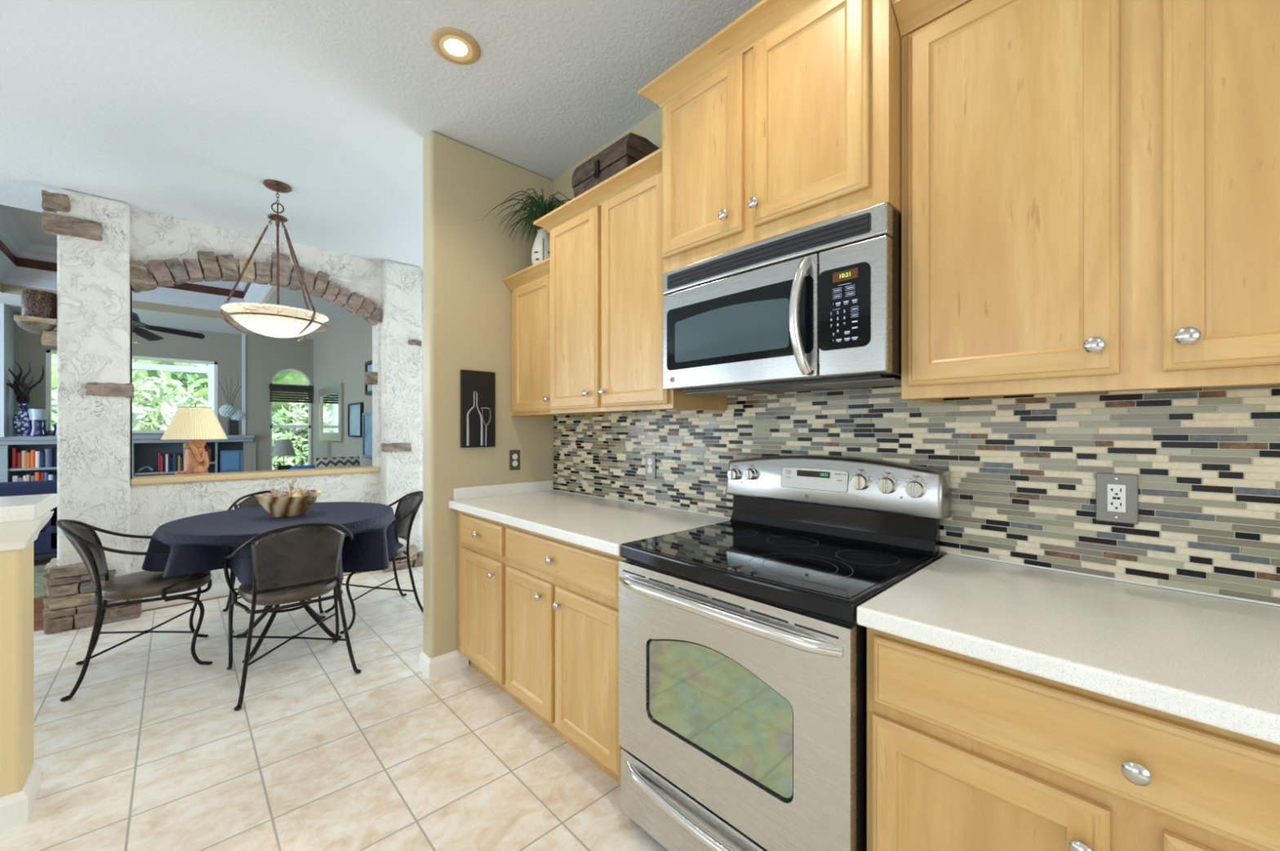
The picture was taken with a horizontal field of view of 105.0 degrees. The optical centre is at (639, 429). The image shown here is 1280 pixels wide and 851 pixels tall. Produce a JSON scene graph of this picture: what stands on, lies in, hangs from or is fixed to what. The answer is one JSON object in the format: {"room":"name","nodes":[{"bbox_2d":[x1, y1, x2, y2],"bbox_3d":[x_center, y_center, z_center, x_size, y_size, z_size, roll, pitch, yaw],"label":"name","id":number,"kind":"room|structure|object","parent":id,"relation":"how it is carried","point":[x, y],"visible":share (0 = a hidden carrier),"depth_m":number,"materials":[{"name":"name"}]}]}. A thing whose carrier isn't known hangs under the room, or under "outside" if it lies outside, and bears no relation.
{"room":"kitchen","nodes":[
{"label":"kitchen","id":0,"kind":"room"},
{"bbox_2d":[0,493,57,831],"bbox_3d":[-3.285,0.766,0.622,3.278,1.047,0.395,0,0,-43],"label":"wall","id":1,"kind":"structure","parent":0,"point":[22,517],"depth_m":1.61,"materials":[{"name":"beige paint"}]},
{"bbox_2d":[57,188,132,626],"bbox_3d":[-3.755,-0.140,3.396,0.325,2.860,0.325,0,0,-43],"label":"pillar","id":2,"kind":"structure","parent":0,"point":[94,300],"depth_m":3.28,"materials":[{"name":"paint"}]},
{"bbox_2d":[13,314,57,346],"bbox_3d":[-3.889,-0.633,3.177,0.190,0.176,0.170,0,0,-43],"label":"stone corbel","id":3,"kind":"object","parent":2,"relation":"attached to","point":[45,326],"visible":0.92,"depth_m":3.15,"materials":[{"name":"beige stone"}]},
{"bbox_2d":[13,314,57,327],"bbox_3d":[-3.890,-0.702,3.175,0.178,0.038,0.165,0,0,-43],"label":"shelf","id":4,"kind":"object","parent":3,"relation":"attached to","point":[20,319],"depth_m":3.12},
{"bbox_2d":[21,288,57,319],"bbox_3d":[-3.885,-0.805,3.181,0.150,0.172,0.150,0,0,-43],"label":"cylinder","id":5,"kind":"object","parent":3,"relation":"on","point":[37,303],"visible":0.75,"depth_m":3.13,"materials":[{"name":"ceramic"}]},
{"bbox_2d":[41,189,102,240],"bbox_3d":[-3.721,-1.395,3.225,0.265,0.272,0.112,0,0,-43],"label":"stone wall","id":6,"kind":"structure","parent":2,"relation":"attached to","point":[54,224],"depth_m":3.17,"materials":[{"name":"brown stone"}]},
{"bbox_2d":[42,558,142,634],"bbox_3d":[-3.722,1.083,3.364,0.453,0.424,0.409,0,0,-43],"label":"stone plinth","id":7,"kind":"object","parent":2,"relation":"attached to","point":[62,598],"visible":0.7,"depth_m":3.17,"materials":[{"name":"brown stone"}]},
{"bbox_2d":[85,382,134,397],"bbox_3d":[-3.604,-0.272,3.342,0.227,0.101,0.106,0,0,-43],"label":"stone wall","id":8,"kind":"structure","parent":2,"relation":"attached to","point":[107,389],"depth_m":3.31,"materials":[{"name":"brown stone"}]},
{"bbox_2d":[13,311,241,435],"bbox_3d":[-8.538,-0.140,6.337,5.290,2.860,0.100,0,0,-43],"label":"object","id":9,"kind":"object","parent":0,"point":[225,348],"visible":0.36,"depth_m":7.58,"materials":[{"name":"beige paint"}]},
{"bbox_2d":[0,303,13,436],"bbox_3d":[-8.180,-0.740,6.249,0.190,1.660,0.520,0,0,-43],"label":"trim","id":10,"kind":"structure","parent":9,"relation":"attached to","point":[6,314],"depth_m":6.24,"materials":[{"name":"white paint"}]},
{"bbox_2d":[45,349,217,433],"bbox_3d":[-7.467,-0.522,7.322,1.786,1.151,0.060,0,0,-43],"label":"window","id":11,"kind":"structure","parent":9,"relation":"attached to","point":[48,352],"depth_m":7.32,"materials":[{"name":"white paint"}]},
{"bbox_2d":[129,207,422,586],"bbox_3d":[-2.432,-0.140,4.719,3.655,2.860,0.200,0,0,-43],"label":"wall","id":12,"kind":"structure","parent":0,"point":[153,236],"depth_m":3.88,"materials":[{"name":"paint"}]},
{"bbox_2d":[141,571,359,610],"bbox_3d":[-3.010,1.240,4.027,1.625,0.100,0.012,0,0,-43],"label":"baseboard","id":13,"kind":"structure","parent":12,"relation":"attached to","point":[218,589],"depth_m":3.72,"materials":[{"name":"white paint"}]},
{"bbox_2d":[130,465,378,484],"bbox_3d":[-3.089,0.367,4.098,1.605,0.045,0.260,0,0,-43],"label":"trim","id":14,"kind":"structure","parent":12,"relation":"attached to","point":[153,479],"depth_m":3.91,"materials":[{"name":"brown paint"}]},
{"bbox_2d":[129,250,382,324],"bbox_3d":[-3.053,-1.218,4.042,1.712,0.460,0.206,0,0,-43],"label":"stone arch","id":15,"kind":"object","parent":12,"relation":"attached to","point":[223,267],"visible":0.91,"depth_m":3.88,"materials":[{"name":"brown stone"}]},
{"bbox_2d":[364,371,377,384],"bbox_3d":[-2.518,-0.484,4.608,0.116,0.119,0.110,0,0,-43],"label":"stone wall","id":16,"kind":"structure","parent":12,"relation":"attached to","point":[370,377],"depth_m":4.57,"materials":[{"name":"brown stone"}]},
{"bbox_2d":[243,332,313,471],"bbox_3d":[-6.093,-0.140,8.358,1.040,2.860,0.320,0,0,-43],"label":"wall","id":17,"kind":"structure","parent":0,"point":[265,355],"depth_m":8.07,"materials":[{"name":"beige paint"}]},
{"bbox_2d":[241,332,245,435],"bbox_3d":[-6.358,-0.740,7.879,0.047,1.660,0.012,0,0,-43],"label":"trim","id":18,"kind":"structure","parent":17,"relation":"attached to","point":[243,335],"depth_m":7.88,"materials":[{"name":"white paint"}]},
{"bbox_2d":[270,368,311,470],"bbox_3d":[-5.938,-0.155,8.347,0.570,1.770,0.050,0,0,-43],"label":"window","id":19,"kind":"structure","parent":17,"relation":"in","point":[308,426],"depth_m":8.42,"materials":[{"name":"white paint"}]},
{"bbox_2d":[268,383,312,402],"bbox_3d":[-5.888,-0.610,8.298,0.607,0.290,0.045,0,0,-43],"label":"blind","id":20,"kind":"object","parent":19,"relation":"attached to","point":[296,391],"visible":1,"depth_m":8.28,"materials":[{"name":"black"}]},
{"bbox_2d":[0,552,668,850],"bbox_3d":[-3.082,1.340,2.316,7.900,0.100,13.800,0,0,-43],"label":"floor","id":21,"kind":"structure","parent":0,"point":[151,750],"depth_m":1.98,"materials":[{"name":"tile"}]},
{"bbox_2d":[0,479,57,555],"bbox_3d":[-6.511,0.890,4.476,1.880,0.800,0.850,0,0,-43],"label":"sofa","id":22,"kind":"object","parent":21,"relation":"on","point":[46,543],"visible":0.15,"depth_m":4.67,"materials":[{"name":"blue fabric"}]},
{"bbox_2d":[33,564,47,599],"bbox_3d":[-5.151,1.284,4.200,3.280,0.012,1.380,0,0,-43],"label":"area rug","id":23,"kind":"object","parent":21,"relation":"on","point":[38,579],"visible":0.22,"depth_m":4.13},
{"bbox_2d":[0,434,256,482],"bbox_3d":[-7.304,0.685,7.146,2.695,1.210,0.420,0,0,-43],"label":"bookcase","id":24,"kind":"object","parent":21,"relation":"on","point":[145,448],"visible":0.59,"depth_m":7.21,"materials":[{"name":"grey wood"}]},
{"bbox_2d":[12,447,18,468],"bbox_3d":[-8.114,0.364,6.384,0.029,0.261,0.189,0,0,-43],"label":"book","id":25,"kind":"object","parent":24,"relation":"on","point":[15,450],"visible":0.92,"depth_m":6.32,"materials":[{"name":"red paper"}]},
{"bbox_2d":[16,452,21,467],"bbox_3d":[-8.094,0.394,6.417,0.042,0.202,0.175,0,0,-43],"label":"book","id":26,"kind":"object","parent":24,"relation":"on","point":[18,454],"visible":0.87,"depth_m":6.35,"materials":[{"name":"red paper"}]},
{"bbox_2d":[6,360,44,435],"bbox_3d":[-7.990,-0.401,6.365,0.332,0.961,0.239,0,0,-43],"label":"ginger jar","id":27,"kind":"object","parent":24,"relation":"on","point":[20,420],"visible":0.94,"depth_m":6.32,"materials":[{"name":"blue ceramic"}]},
{"bbox_2d":[21,449,29,467],"bbox_3d":[-8.051,0.383,6.435,0.040,0.225,0.162,0,0,-43],"label":"book","id":28,"kind":"object","parent":24,"relation":"on","point":[24,453],"visible":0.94,"depth_m":6.38,"materials":[{"name":"beige paper"}]},
{"bbox_2d":[26,451,31,467],"bbox_3d":[-8.024,0.394,6.461,0.031,0.202,0.162,0,0,-43],"label":"book","id":29,"kind":"object","parent":24,"relation":"on","point":[28,454],"visible":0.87,"depth_m":6.40,"materials":[{"name":"orange paper"}]},
{"bbox_2d":[31,449,37,467],"bbox_3d":[-7.995,0.379,6.483,0.036,0.232,0.162,0,0,-43],"label":"book","id":30,"kind":"object","parent":24,"relation":"on","point":[33,451],"visible":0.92,"depth_m":6.42,"materials":[{"name":"orange paper"}]},
{"bbox_2d":[26,408,48,435],"bbox_3d":[-7.854,-0.095,6.406,0.189,0.350,0.189,0,0,-43],"label":"hurricane vase","id":31,"kind":"object","parent":24,"relation":"on","point":[37,421],"visible":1,"depth_m":6.36,"materials":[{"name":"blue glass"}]},
{"bbox_2d":[35,450,41,467],"bbox_3d":[-7.972,0.388,6.512,0.035,0.214,0.171,0,0,-43],"label":"book","id":32,"kind":"object","parent":24,"relation":"on","point":[37,452],"visible":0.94,"depth_m":6.45,"materials":[{"name":"white paper"}]},
{"bbox_2d":[40,451,44,466],"bbox_3d":[-7.953,0.394,6.548,0.038,0.201,0.186,0,0,-43],"label":"book","id":33,"kind":"object","parent":24,"relation":"on","point":[42,453],"visible":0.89,"depth_m":6.49,"materials":[{"name":"blue paper"}]},
{"bbox_2d":[44,448,49,466],"bbox_3d":[-7.920,0.374,6.574,0.041,0.242,0.160,0,0,-43],"label":"book","id":34,"kind":"object","parent":24,"relation":"on","point":[46,451],"visible":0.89,"depth_m":6.52,"materials":[{"name":"grey paper"}]},
{"bbox_2d":[49,447,54,466],"bbox_3d":[-7.883,0.367,6.588,0.028,0.256,0.158,0,0,-43],"label":"book","id":35,"kind":"object","parent":24,"relation":"on","point":[51,448],"visible":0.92,"depth_m":6.54,"materials":[{"name":"blue paper"}]},
{"bbox_2d":[53,448,57,466],"bbox_3d":[-7.878,0.372,6.626,0.027,0.247,0.181,0,0,-43],"label":"book","id":36,"kind":"object","parent":24,"relation":"on","point":[54,449],"visible":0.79,"depth_m":6.56,"materials":[{"name":"black paper"}]},
{"bbox_2d":[168,453,171,471],"bbox_3d":[-7.062,0.490,7.376,0.027,0.261,0.177,0,0,-43],"label":"book","id":37,"kind":"object","parent":24,"relation":"on","point":[169,455],"visible":1,"depth_m":7.32,"materials":[{"name":"black paper"}]},
{"bbox_2d":[218,449,244,472],"bbox_3d":[-6.536,0.507,7.866,0.300,0.365,0.228,0,0,-43],"label":"television","id":38,"kind":"object","parent":24,"relation":"on","point":[229,460],"visible":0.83,"depth_m":7.79,"materials":[{"name":"blue"}]},
{"bbox_2d":[217,376,244,435],"bbox_3d":[-6.484,-0.385,7.814,0.202,0.930,0.330,0,0,36],"label":"flower vase","id":39,"kind":"object","parent":24,"relation":"on","point":[227,411],"visible":1,"depth_m":7.79,"materials":[{"name":"black"}]},
{"bbox_2d":[56,519,212,701],"bbox_3d":[-2.734,0.874,2.686,0.591,0.835,0.549,0,0,-43],"label":"dining chair","id":40,"kind":"object","parent":21,"relation":"on","point":[83,537],"visible":0.91,"depth_m":2.60,"materials":[{"name":"black metal"}]},
{"bbox_2d":[222,490,324,631],"bbox_3d":[-2.606,0.874,3.487,0.549,0.835,0.591,0,0,-43],"label":"dining chair","id":41,"kind":"object","parent":21,"relation":"on","point":[251,501],"visible":0.15,"depth_m":3.52,"materials":[{"name":"black metal"}]},
{"bbox_2d":[236,598,341,662],"bbox_3d":[-2.174,0.912,3.037,1.130,0.755,1.130,0,0,-43],"label":"dining table","id":42,"kind":"object","parent":21,"relation":"on","point":[309,610],"visible":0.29,"depth_m":3.02,"materials":[{"name":"metal"}]},
{"bbox_2d":[142,501,399,585],"bbox_3d":[-2.169,0.704,3.031,1.209,0.352,1.214,0,0,2],"label":"tablecloth","id":43,"kind":"object","parent":42,"relation":"on","point":[195,544],"visible":0.8,"depth_m":2.76,"materials":[{"name":"blue fabric"}]},
{"bbox_2d":[253,489,320,517],"bbox_3d":[-2.167,0.457,3.029,0.336,0.140,0.309,0,0,-43],"label":"wooden bowl","id":44,"kind":"object","parent":43,"relation":"on","point":[296,504],"visible":0.89,"depth_m":2.94,"materials":[{"name":"brown wood"}]},
{"bbox_2d":[302,491,316,504],"bbox_3d":[-2.051,0.422,3.042,0.084,0.084,0.084,0,0,-43],"label":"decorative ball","id":45,"kind":"object","parent":44,"relation":"in","point":[312,500],"visible":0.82,"depth_m":3.02,"materials":[{"name":"beige"}]},
{"bbox_3d":[-2.143,0.468,3.011,0.100,0.100,0.100,0,0,-43],"label":"decorative ball","id":46,"kind":"object","parent":44,"relation":"in","visible":0},
{"bbox_2d":[288,477,297,496],"bbox_3d":[-2.137,0.372,3.021,0.047,0.156,0.070,0,0,-10],"label":"driftwood piece","id":47,"kind":"object","parent":46,"relation":"on","point":[292,481],"visible":0.93,"depth_m":3.02,"materials":[{"name":"beige wood"}]},
{"bbox_2d":[223,522,361,710],"bbox_3d":[-1.839,0.874,2.610,0.549,0.835,0.591,0,0,-43],"label":"dining chair","id":48,"kind":"object","parent":21,"relation":"on","point":[300,562],"visible":0.98,"depth_m":2.46,"materials":[{"name":"black metal"}]},
{"bbox_2d":[324,490,422,633],"bbox_3d":[-1.843,0.874,3.472,0.591,0.835,0.549,0,0,-42],"label":"dining chair","id":49,"kind":"object","parent":21,"relation":"on","point":[407,508],"visible":0.42,"depth_m":3.48,"materials":[{"name":"black metal"}]},
{"bbox_2d":[382,543,422,572],"bbox_3d":[-2.177,1.191,4.608,0.429,0.213,0.110,0,0,-43],"label":"stone plinth","id":50,"kind":"object","parent":21,"relation":"on","point":[415,556],"visible":0.44,"depth_m":4.58,"materials":[{"name":"beige stone"}]},
{"bbox_2d":[457,510,519,703],"bbox_3d":[-0.597,0.853,2.648,0.659,0.874,0.539,0,0,-43],"label":"base cabinet","id":51,"kind":"object","parent":21,"relation":"on","point":[482,560],"visible":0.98,"depth_m":2.41,"materials":[{"name":"brown wood"}]},
{"bbox_2d":[505,524,626,783],"bbox_3d":[-0.122,0.853,2.145,0.659,0.874,0.838,0,0,-43],"label":"base cabinet","id":52,"kind":"object","parent":21,"relation":"on","point":[562,596],"visible":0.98,"depth_m":1.89,"materials":[{"name":"brown wood"}]},
{"bbox_2d":[448,480,730,555],"bbox_3d":[-0.312,0.364,2.340,0.651,0.103,1.387,0,0,-43],"label":"countertop","id":53,"kind":"structure","parent":52,"relation":"on","point":[601,524],"depth_m":2.17,"materials":[{"name":"stone"}]},
{"bbox_2d":[553,488,730,518],"bbox_3d":[-0.069,0.373,2.562,0.004,0.005,1.376,0,0,-43],"label":"bead","id":54,"kind":"object","parent":53,"relation":"on","point":[553,489],"visible":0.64,"depth_m":2.43,"materials":[{"name":"white paint"}]},
{"bbox_2d":[618,454,951,850],"bbox_3d":[0.416,0.690,1.527,0.698,1.200,0.786,0,0,-43],"label":"range","id":55,"kind":"object","parent":21,"relation":"on","point":[743,646],"visible":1,"depth_m":1.36,"materials":[{"name":"silver metal"}]},
{"bbox_2d":[620,520,942,622],"bbox_3d":[0.424,0.394,1.549,0.656,0.048,0.766,0,0,-43],"label":"cooktop","id":56,"kind":"object","parent":55,"relation":"in","point":[819,575],"depth_m":1.39,"materials":[{"name":"black glass"}]},
{"bbox_2d":[866,626,1279,850],"bbox_3d":[0.999,0.853,0.959,0.659,0.874,0.863,0,0,-43],"label":"base cabinet","id":57,"kind":"object","parent":21,"relation":"on","point":[965,753],"visible":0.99,"depth_m":0.85,"materials":[{"name":"brown wood"}]},
{"bbox_2d":[857,554,1279,744],"bbox_3d":[1.008,0.396,0.943,0.651,0.040,0.906,0,0,-43],"label":"countertop","id":58,"kind":"structure","parent":57,"relation":"on","point":[1215,661],"depth_m":0.91,"materials":[{"name":"stone"}]},
{"bbox_2d":[946,551,1279,606],"bbox_3d":[1.247,0.373,1.169,0.004,0.005,0.906,0,0,-43],"label":"bead","id":59,"kind":"object","parent":58,"relation":"on","point":[948,552],"visible":1,"depth_m":1.21,"materials":[{"name":"white paint"}]},
{"bbox_3d":[-5.211,0.938,7.183,0.250,0.705,0.240,0,0,-43],"label":"side table","id":60,"kind":"object","parent":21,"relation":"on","visible":0},
{"bbox_2d":[271,439,296,465],"bbox_3d":[-5.210,0.363,7.183,0.300,0.443,0.300,0,0,-43],"label":"table lamp","id":61,"kind":"object","parent":60,"relation":"on","point":[283,447],"visible":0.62,"depth_m":7.10,"materials":[{"name":"white fabric"}]},
{"bbox_3d":[-3.395,0.840,4.249,1.300,0.900,0.360,0,0,-43],"label":"console table","id":62,"kind":"object","parent":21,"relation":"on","visible":0},
{"bbox_2d":[160,403,227,474],"bbox_3d":[-3.625,0.086,4.004,0.406,0.609,0.406,0,0,-43],"label":"table lamp","id":63,"kind":"object","parent":62,"relation":"on","point":[198,424],"visible":0.91,"depth_m":3.93,"materials":[{"name":"fabric"}]},
{"bbox_3d":[-3.510,0.870,5.529,0.890,0.840,0.860,0,0,-43],"label":"sofa","id":64,"kind":"object","parent":21,"relation":"on","visible":0},
{"bbox_2d":[288,464,315,469],"bbox_3d":[-3.750,0.601,5.469,0.240,0.408,0.168,0,0,-43],"label":"cushion","id":65,"kind":"object","parent":64,"relation":"on","point":[309,466],"visible":0.06,"depth_m":5.48,"materials":[{"name":"blue fabric"}]},
{"bbox_2d":[315,456,359,467],"bbox_3d":[-3.498,0.562,5.720,0.440,0.485,0.189,0,0,-43],"label":"cushion","id":66,"kind":"object","parent":64,"relation":"on","point":[322,462],"visible":0.23,"depth_m":5.71,"materials":[{"name":"fabric"}]},
{"bbox_2d":[313,313,372,467],"bbox_3d":[-3.957,-0.140,6.785,0.095,2.860,4.900,0,0,-43],"label":"wall","id":67,"kind":"structure","parent":0,"point":[341,353],"depth_m":6.94,"materials":[{"name":"beige paint"}]},
{"bbox_2d":[318,382,343,441],"bbox_3d":[-4.738,-0.249,7.513,0.039,0.850,1.470,0,0,-43],"label":"wall mirror","id":68,"kind":"object","parent":67,"relation":"attached to","point":[331,397],"visible":1,"depth_m":7.43,"materials":[{"name":"silver metal"}]},
{"bbox_2d":[321,392,337,432],"bbox_3d":[-4.731,-0.250,7.519,0.018,0.580,1.210,0,0,-43],"label":"mirror glass","id":69,"kind":"object","parent":68,"relation":"attached to","point":[329,400],"depth_m":7.51,"materials":[{"name":"mirror"}]},
{"bbox_2d":[347,401,363,437],"bbox_3d":[-3.743,-0.129,6.459,0.039,0.450,0.630,0,0,-43],"label":"picture frame","id":70,"kind":"object","parent":67,"relation":"attached to","point":[355,410],"visible":0.89,"depth_m":6.46,"materials":[{"name":"black plastic"}]},
{"bbox_2d":[349,404,359,435],"bbox_3d":[-3.736,-0.130,6.465,0.018,0.400,0.590,0,0,-43],"label":"print","id":71,"kind":"object","parent":70,"relation":"attached to","point":[354,409],"depth_m":6.49},
{"bbox_2d":[362,411,372,458],"bbox_3d":[-3.255,0.066,5.942,0.039,0.560,0.610,0,0,-43],"label":"picture frame","id":72,"kind":"object","parent":67,"relation":"attached to","point":[366,416],"visible":0.52,"depth_m":6.04,"materials":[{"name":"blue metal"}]},
{"bbox_2d":[364,414,372,455],"bbox_3d":[-3.248,0.065,5.949,0.018,0.490,0.550,0,0,-43],"label":"print","id":73,"kind":"object","parent":72,"relation":"attached to","point":[368,418],"depth_m":6.02},
{"bbox_2d":[364,360,372,395],"bbox_3d":[-3.234,-0.629,5.921,0.039,0.410,0.450,0,0,-43],"label":"picture frame","id":74,"kind":"object","parent":67,"relation":"attached to","point":[368,365],"visible":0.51,"depth_m":5.99,"materials":[{"name":"black plastic"}]},
{"bbox_2d":[367,364,372,391],"bbox_3d":[-3.227,-0.630,5.927,0.018,0.320,0.370,0,0,-43],"label":"print","id":75,"kind":"object","parent":74,"relation":"attached to","point":[369,366],"depth_m":5.97},
{"bbox_2d":[0,0,761,339],"bbox_3d":[-3.082,-1.940,2.316,7.900,0.740,13.800,0,0,-43],"label":"ceiling","id":76,"kind":"structure","parent":0,"point":[184,109],"depth_m":2.38,"materials":[{"name":"white paint"}]},
{"bbox_2d":[53,311,204,342],"bbox_3d":[-5.267,-1.525,5.046,1.197,1.230,1.211,0,0,-43],"label":"ceiling fan","id":77,"kind":"object","parent":76,"relation":"hanging from","point":[136,322],"visible":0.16,"depth_m":5.26,"materials":[{"name":"brown wood"}]},
{"bbox_2d":[220,179,328,340],"bbox_3d":[-2.328,-1.084,3.156,0.556,0.972,0.556,0,0,43],"label":"pendant lamp","id":78,"kind":"object","parent":76,"relation":"hanging from","point":[277,320],"visible":1,"depth_m":3.08,"materials":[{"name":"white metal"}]},
{"bbox_2d":[430,27,480,65],"bbox_3d":[-0.754,-1.563,2.013,0.192,0.012,0.192,0,0,-43],"label":"recessed light","id":79,"kind":"object","parent":76,"relation":"in","point":[455,46],"visible":1,"depth_m":2.00,"materials":[{"name":"brown metal"}]},
{"bbox_2d":[381,259,421,551],"bbox_3d":[-2.268,-0.140,4.670,0.333,2.860,0.135,0,0,-43],"label":"wall","id":80,"kind":"structure","parent":0,"point":[401,283],"depth_m":4.61,"materials":[{"name":"paint"}]},
{"bbox_2d":[381,442,411,451],"bbox_3d":[-2.276,0.164,4.593,0.248,0.089,0.100,0,0,-43],"label":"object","id":81,"kind":"structure","parent":80,"relation":"attached to","point":[393,446],"depth_m":4.55,"materials":[{"name":"brown stone"}]},
{"bbox_2d":[408,338,422,346],"bbox_3d":[-2.164,-0.830,4.704,0.121,0.060,0.103,0,0,-43],"label":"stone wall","id":82,"kind":"structure","parent":80,"relation":"attached to","point":[415,342],"depth_m":4.67,"materials":[{"name":"grey stone"}]},
{"bbox_2d":[422,131,553,662],"bbox_3d":[-0.285,-0.140,3.408,2.334,2.860,0.127,0,0,-43],"label":"wall","id":83,"kind":"structure","parent":0,"point":[467,261],"depth_m":2.66,"materials":[{"name":"beige paint"}]},
{"bbox_2d":[419,649,468,679],"bbox_3d":[-1.062,1.240,2.665,0.213,0.100,0.141,0,0,-43],"label":"baseboard","id":84,"kind":"structure","parent":83,"relation":"attached to","point":[438,665],"depth_m":2.60,"materials":[{"name":"white paint"}]},
{"bbox_2d":[460,369,495,447],"bbox_3d":[-0.898,-0.115,2.725,0.196,0.422,0.024,0,0,-43],"label":"print","id":85,"kind":"object","parent":83,"relation":"attached to","point":[477,388],"visible":1,"depth_m":2.71,"materials":[{"name":"black paper"}]},
{"bbox_2d":[509,449,519,470],"bbox_3d":[-0.736,0.177,2.889,0.070,0.118,0.009,0,0,-43],"label":"power outlet","id":86,"kind":"object","parent":83,"relation":"attached to","point":[514,455],"visible":1,"depth_m":2.88,"materials":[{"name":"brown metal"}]},
{"bbox_2d":[531,228,550,265],"bbox_3d":[-0.549,-1.004,2.807,0.144,0.262,0.145,0,0,-43],"label":"vase","id":87,"kind":"object","parent":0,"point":[540,251],"depth_m":2.75,"materials":[{"name":"white ceramic"}]},
{"bbox_2d":[553,107,1279,607],"bbox_3d":[1.462,-0.140,1.044,0.120,2.860,5.710,0,0,-43],"label":"wall","id":88,"kind":"structure","parent":0,"point":[650,128],"depth_m":2.50,"materials":[{"name":"beige paint"}]},
{"bbox_2d":[503,257,580,416],"bbox_3d":[-0.497,-0.477,2.779,0.344,0.791,0.488,0,0,-43],"label":"upper cabinet","id":89,"kind":"object","parent":88,"relation":"attached to","point":[529,287],"visible":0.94,"depth_m":2.68,"materials":[{"name":"brown wood"}]},
{"bbox_2d":[481,188,572,265],"bbox_3d":[-0.565,-1.098,2.727,0.482,0.450,0.479,0,0,-43],"label":"potted grass","id":90,"kind":"object","parent":89,"relation":"on","point":[540,251],"depth_m":2.75,"materials":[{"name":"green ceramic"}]},
{"bbox_2d":[533,147,727,414],"bbox_3d":[-0.082,-0.566,2.295,0.406,0.968,0.905,0,0,-43],"label":"upper cabinet","id":91,"kind":"object","parent":88,"relation":"attached to","point":[606,295],"visible":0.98,"depth_m":2.11,"materials":[{"name":"brown wood"}]},
{"bbox_2d":[571,132,659,197],"bbox_3d":[-0.109,-1.171,2.397,0.273,0.322,0.413,0,0,-43],"label":"wooden chest","id":92,"kind":"object","parent":91,"relation":"on","point":[632,148],"visible":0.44,"depth_m":2.26,"materials":[{"name":"brown wood"}]},
{"bbox_2d":[638,0,901,274],"bbox_3d":[0.481,-0.921,1.654,0.467,0.682,0.928,0,0,-43],"label":"upper cabinet","id":93,"kind":"object","parent":88,"relation":"attached to","point":[788,117],"visible":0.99,"depth_m":1.46,"materials":[{"name":"brown wood"}]},
{"bbox_2d":[662,201,901,395],"bbox_3d":[0.475,-0.356,1.633,0.482,0.440,0.782,0,0,-43],"label":"microwave","id":94,"kind":"object","parent":93,"relation":"attached to","point":[816,306],"visible":0.98,"depth_m":1.42,"materials":[{"name":"grey metal"}]},
{"bbox_2d":[832,282,857,342],"bbox_3d":[0.540,-0.311,1.307,0.002,0.151,0.081,0,0,-43],"label":"control panel","id":95,"kind":"object","parent":94,"relation":"attached to","point":[845,295],"depth_m":1.30,"materials":[{"name":"black plastic"}]},
{"bbox_2d":[553,384,1279,603],"bbox_3d":[0.590,0.083,1.873,0.008,0.585,3.283,0,0,-43],"label":"tile backsplash","id":96,"kind":"structure","parent":88,"relation":"attached to","point":[1023,469],"depth_m":1.34,"materials":[{"name":"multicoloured tile"}]},
{"bbox_2d":[645,453,655,478],"bbox_3d":[0.051,0.178,2.431,0.009,0.118,0.070,0,0,-43],"label":"power outlet","id":97,"kind":"object","parent":96,"relation":"attached to","point":[650,458],"visible":1,"depth_m":2.42,"materials":[{"name":"grey plastic"}]},
{"bbox_2d":[1095,472,1137,524],"bbox_3d":[1.190,0.170,1.226,0.009,0.122,0.076,0,0,-43],"label":"power outlet","id":98,"kind":"object","parent":96,"relation":"attached to","point":[1116,494],"visible":1,"depth_m":1.22,"materials":[{"name":"grey plastic"}]},
{"bbox_2d":[1106,484,1125,512],"bbox_3d":[1.188,0.170,1.224,0.002,0.068,0.033,0,0,-43],"label":"socket","id":99,"kind":"object","parent":98,"relation":"attached to","point":[1116,493],"depth_m":1.22,"materials":[{"name":"white plastic"}]},
{"bbox_2d":[892,0,1279,403],"bbox_3d":[1.093,-0.592,1.068,0.383,1.020,0.892,0,0,-43],"label":"upper cabinet","id":100,"kind":"object","parent":88,"relation":"attached to","point":[1091,188],"visible":1,"depth_m":1.02,"materials":[{"name":"brown wood"}]},
{"label":"outside","id":101,"kind":"structure","parent":0,"visible":0},
{"bbox_3d":[-19.090,1.490,20.209,60.000,0.100,34.400,0,0,-43],"label":"lawn","id":102,"kind":"structure","parent":101,"visible":0},
{"bbox_2d":[51,357,213,410],"bbox_3d":[-10.850,-0.235,9.010,4.600,3.350,0.140,0,0,-43],"label":"pool enclosure","id":103,"kind":"object","parent":102,"relation":"on","point":[200,368],"visible":0.27,"depth_m":10.29,"materials":[{"name":"white metal"}]},
{"bbox_2d":[51,353,307,469],"bbox_3d":[-14.294,-0.526,13.293,23.441,6.059,7.688,0,0,-43],"label":"foliage","id":104,"kind":"object","parent":102,"relation":"on","point":[145,406],"visible":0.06,"depth_m":12.25,"materials":[{"name":"green plant"}]},
{"bbox_2d":[51,356,307,464],"bbox_3d":[-13.876,-0.632,15.339,25.961,6.316,5.367,0,0,-43],"label":"hedge mass","id":105,"kind":"object","parent":102,"relation":"on","point":[292,377],"visible":0.05,"depth_m":13.83,"materials":[{"name":"green plant"}]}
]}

